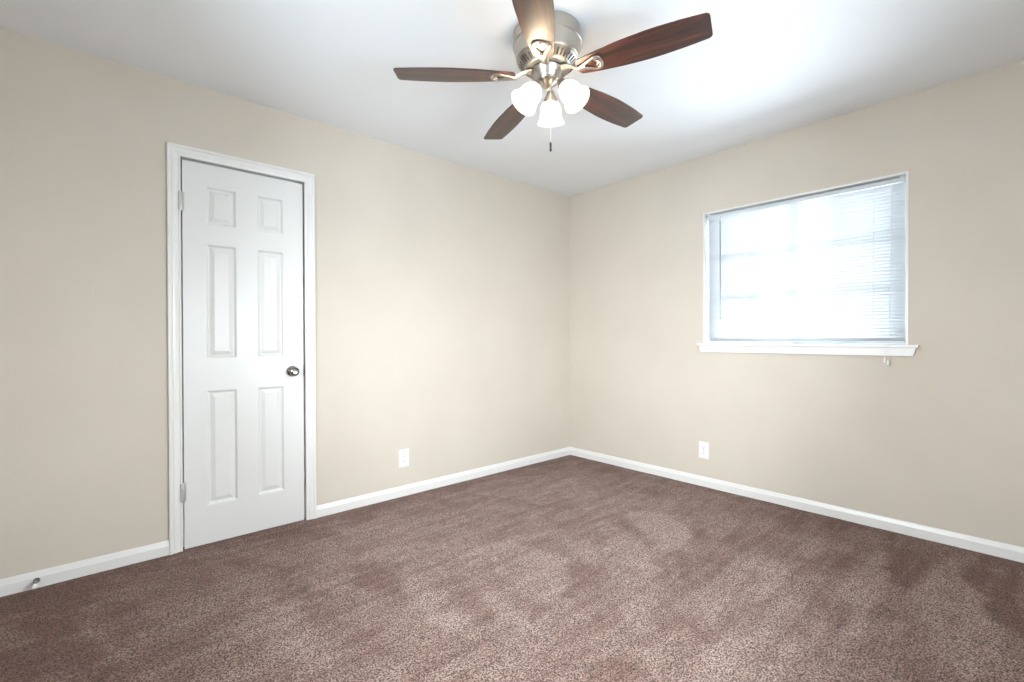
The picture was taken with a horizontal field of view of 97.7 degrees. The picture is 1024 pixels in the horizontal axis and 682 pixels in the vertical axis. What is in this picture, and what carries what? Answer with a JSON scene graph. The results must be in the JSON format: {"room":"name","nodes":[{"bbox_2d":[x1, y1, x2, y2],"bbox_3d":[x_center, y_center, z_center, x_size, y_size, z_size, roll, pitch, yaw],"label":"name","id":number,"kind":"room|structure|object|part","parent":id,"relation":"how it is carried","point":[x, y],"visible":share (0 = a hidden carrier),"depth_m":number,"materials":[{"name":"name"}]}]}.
{"room":"empty bedroom","nodes":[
{"label":"empty bedroom","id":0,"kind":"room"},
{"bbox_2d":[0,27,569,578],"bbox_3d":[-0.964,-0.085,3.055,4.160,2.540,0.140,0,0,-40],"label":"wall","id":1,"kind":"structure","parent":0,"point":[442,286],"depth_m":2.35,"materials":[{"name":"beige paint"}]},
{"bbox_2d":[0,540,168,596],"bbox_3d":[-2.072,1.066,2.019,0.837,0.086,0.013,0,0,-40],"label":"baseboard","id":2,"kind":"structure","parent":1,"relation":"attached to","point":[23,582],"depth_m":2.08,"materials":[{"name":"white wood"}]},
{"bbox_2d":[31,578,39,588],"bbox_3d":[-2.080,1.060,1.953,0.023,0.023,0.077,0,0,-40],"label":"door stop","id":3,"kind":"object","parent":2,"relation":"attached to","point":[36,580],"visible":1,"depth_m":1.95,"materials":[{"name":"grey metal"}]},
{"bbox_3d":[-2.087,1.060,1.961,0.023,0.023,0.056,0,0,-40],"label":"rod","id":4,"kind":"part","parent":3,"relation":"part of","materials":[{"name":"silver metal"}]},
{"bbox_2d":[166,142,316,554],"bbox_3d":[-1.495,0.045,2.531,0.718,2.119,0.144,0,0,-40],"label":"door","id":5,"kind":"structure","parent":1,"relation":"in","point":[241,232],"depth_m":2.50,"materials":[{"name":"white wood"}]},
{"bbox_3d":[-1.293,0.180,2.651,0.064,0.064,0.066,0,0,-40],"label":"knob","id":6,"kind":"part","parent":5,"relation":"part of","materials":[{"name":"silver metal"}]},
{"bbox_2d":[399,448,408,467],"bbox_3d":[-0.756,0.820,3.136,0.074,0.122,0.009,0,0,-40],"label":"wall outlet","id":7,"kind":"object","parent":1,"relation":"attached to","point":[404,453],"visible":1,"depth_m":3.13,"materials":[{"name":"white plastic"}]},
{"bbox_2d":[316,447,569,517],"bbox_3d":[-0.325,1.052,3.498,2.305,0.086,0.013,0,0,-40],"label":"baseboard","id":8,"kind":"structure","parent":1,"relation":"attached to","point":[330,508],"depth_m":3.26,"materials":[{"name":"white wood"}]},
{"bbox_2d":[0,455,1023,681],"bbox_3d":[0.258,1.087,1.800,4.210,0.002,3.460,0,0,-40],"label":"floor","id":9,"kind":"structure","parent":0,"point":[569,568],"depth_m":1.87,"materials":[{"name":"brown carpet"}]},
{"bbox_2d":[0,0,1023,196],"bbox_3d":[0.254,-1.403,1.791,4.400,0.100,3.640,0,0,-40],"label":"ceiling","id":10,"kind":"structure","parent":0,"point":[767,68],"depth_m":2.16,"materials":[{"name":"white paint"}]},
{"bbox_2d":[393,0,712,151],"bbox_3d":[0.199,-1.096,2.020,1.218,0.516,1.291,0,0,-40],"label":"ceiling fan","id":11,"kind":"object","parent":10,"relation":"hanging from","point":[547,44],"visible":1,"depth_m":1.90,"materials":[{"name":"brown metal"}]},
{"bbox_3d":[-0.248,-1.169,1.969,0.525,0.030,0.143,0,0,-1],"label":"blade","id":12,"kind":"part","parent":11,"relation":"part of","materials":[{"name":"brown wood"}]},
{"bbox_3d":[-0.006,-1.165,2.344,0.143,0.030,0.525,0,0,-24],"label":"blade","id":13,"kind":"part","parent":11,"relation":"part of","materials":[{"name":"brown wood"}]},
{"bbox_3d":[0.060,-1.050,1.932,0.129,0.132,0.122,0,0,-40],"label":"lamp shade","id":14,"kind":"part","parent":11,"relation":"part of","materials":[{"name":"white glass"}]},
{"bbox_3d":[0.083,-1.074,1.941,0.066,0.074,0.047,0,0,-40],"label":"bulb","id":15,"kind":"part","parent":11,"relation":"part of","materials":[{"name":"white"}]},
{"bbox_3d":[0.080,-1.163,1.582,0.143,0.030,0.525,0,0,11],"label":"blade","id":16,"kind":"part","parent":11,"relation":"part of","materials":[{"name":"brown wood"}]},
{"bbox_3d":[0.104,-1.116,1.947,0.060,0.077,0.060,0,0,20],"label":"light arm","id":17,"kind":"part","parent":11,"relation":"part of","materials":[{"name":"silver metal"}]},
{"bbox_3d":[0.170,-1.001,1.977,0.003,0.242,0.003,0,0,-40],"label":"pull chain","id":18,"kind":"part","parent":11,"relation":"part of","materials":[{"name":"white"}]},
{"bbox_3d":[0.171,-1.117,2.044,0.074,0.077,0.060,0,0,-40],"label":"light arm","id":19,"kind":"part","parent":11,"relation":"part of","materials":[{"name":"silver metal"}]},
{"bbox_3d":[0.181,-1.052,2.099,0.126,0.132,0.126,0,0,-40],"label":"lamp shade","id":20,"kind":"part","parent":11,"relation":"part of","materials":[{"name":"white glass"}]},
{"bbox_3d":[0.220,-1.116,1.944,0.063,0.077,0.078,0,0,-40],"label":"light arm","id":21,"kind":"part","parent":11,"relation":"part of","materials":[{"name":"silver metal"}]},
{"bbox_3d":[0.246,-1.075,1.924,0.047,0.074,0.066,0,0,-40],"label":"bulb","id":22,"kind":"part","parent":11,"relation":"part of","materials":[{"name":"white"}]},
{"bbox_3d":[0.267,-1.051,1.911,0.122,0.132,0.130,0,0,-40],"label":"lamp shade","id":23,"kind":"part","parent":11,"relation":"part of","materials":[{"name":"white glass"}]},
{"bbox_3d":[0.463,-1.174,2.243,0.525,0.030,0.143,-2,1,-41],"label":"blade","id":24,"kind":"part","parent":11,"relation":"part of","materials":[{"name":"brown wood"}]},
{"bbox_3d":[0.507,-1.166,1.779,0.525,0.030,0.143,0,0,29],"label":"blade","id":25,"kind":"part","parent":11,"relation":"part of","materials":[{"name":"brown wood"}]},
{"bbox_2d":[569,60,1023,546],"bbox_3d":[1.813,-0.094,2.998,0.140,2.540,3.550,0,0,-43],"label":"wall","id":26,"kind":"structure","parent":0,"point":[934,436],"depth_m":2.69,"materials":[{"name":"beige paint"}]},
{"bbox_2d":[699,441,708,458],"bbox_3d":[1.420,0.808,3.315,0.009,0.122,0.074,0,0,-43],"label":"wall outlet","id":27,"kind":"object","parent":26,"relation":"attached to","point":[703,446],"visible":1,"depth_m":3.31,"materials":[{"name":"white plastic"}]},
{"bbox_2d":[570,447,1023,562],"bbox_3d":[1.696,1.048,3.020,0.015,0.086,3.360,0,0,-43],"label":"baseboard","id":28,"kind":"structure","parent":26,"relation":"attached to","point":[1003,550],"depth_m":2.74,"materials":[{"name":"white wood"}]},
{"bbox_2d":[696,171,918,355],"bbox_3d":[1.847,-0.430,2.933,0.167,1.024,1.225,0,0,-43],"label":"window","id":29,"kind":"structure","parent":26,"relation":"in","point":[878,349],"depth_m":2.85,"materials":[{"name":"white"}]},
{"bbox_2d":[708,176,905,364],"bbox_3d":[1.814,-0.399,2.905,0.105,1.067,1.107,0,0,-43],"label":"window blind","id":30,"kind":"object","parent":29,"relation":"attached to","point":[828,267],"visible":1,"depth_m":2.85,"materials":[{"name":"white plastic"}]},
{"bbox_3d":[1.862,-0.450,2.909,0.027,0.902,0.001,0,0,-43],"label":"ladder cord","id":31,"kind":"part","parent":30,"relation":"part of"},
{"bbox_3d":[1.843,0.005,2.933,0.026,0.013,1.107,0,0,-43],"label":"rail","id":32,"kind":"part","parent":30,"relation":"part of","materials":[{"name":"white plastic"}]},
{"bbox_3d":[2.125,-0.450,2.630,0.027,0.902,0.001,0,0,-43],"label":"ladder cord","id":33,"kind":"part","parent":30,"relation":"part of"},
{"bbox_3d":[2.137,-0.399,2.544,0.076,1.006,0.021,0,0,-35],"label":"lift cord","id":34,"kind":"part","parent":30,"relation":"part of","materials":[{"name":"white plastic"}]},
{"bbox_3d":[1.848,0.027,2.935,0.167,0.016,1.225,0,0,-43],"label":"sill","id":35,"kind":"part","parent":29,"relation":"part of","materials":[{"name":"white wood"}]},
{"bbox_3d":[2.053,-0.446,2.777,0.018,0.911,0.585,0,0,-43],"label":"sash","id":36,"kind":"part","parent":29,"relation":"part of","materials":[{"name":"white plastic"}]}
]}

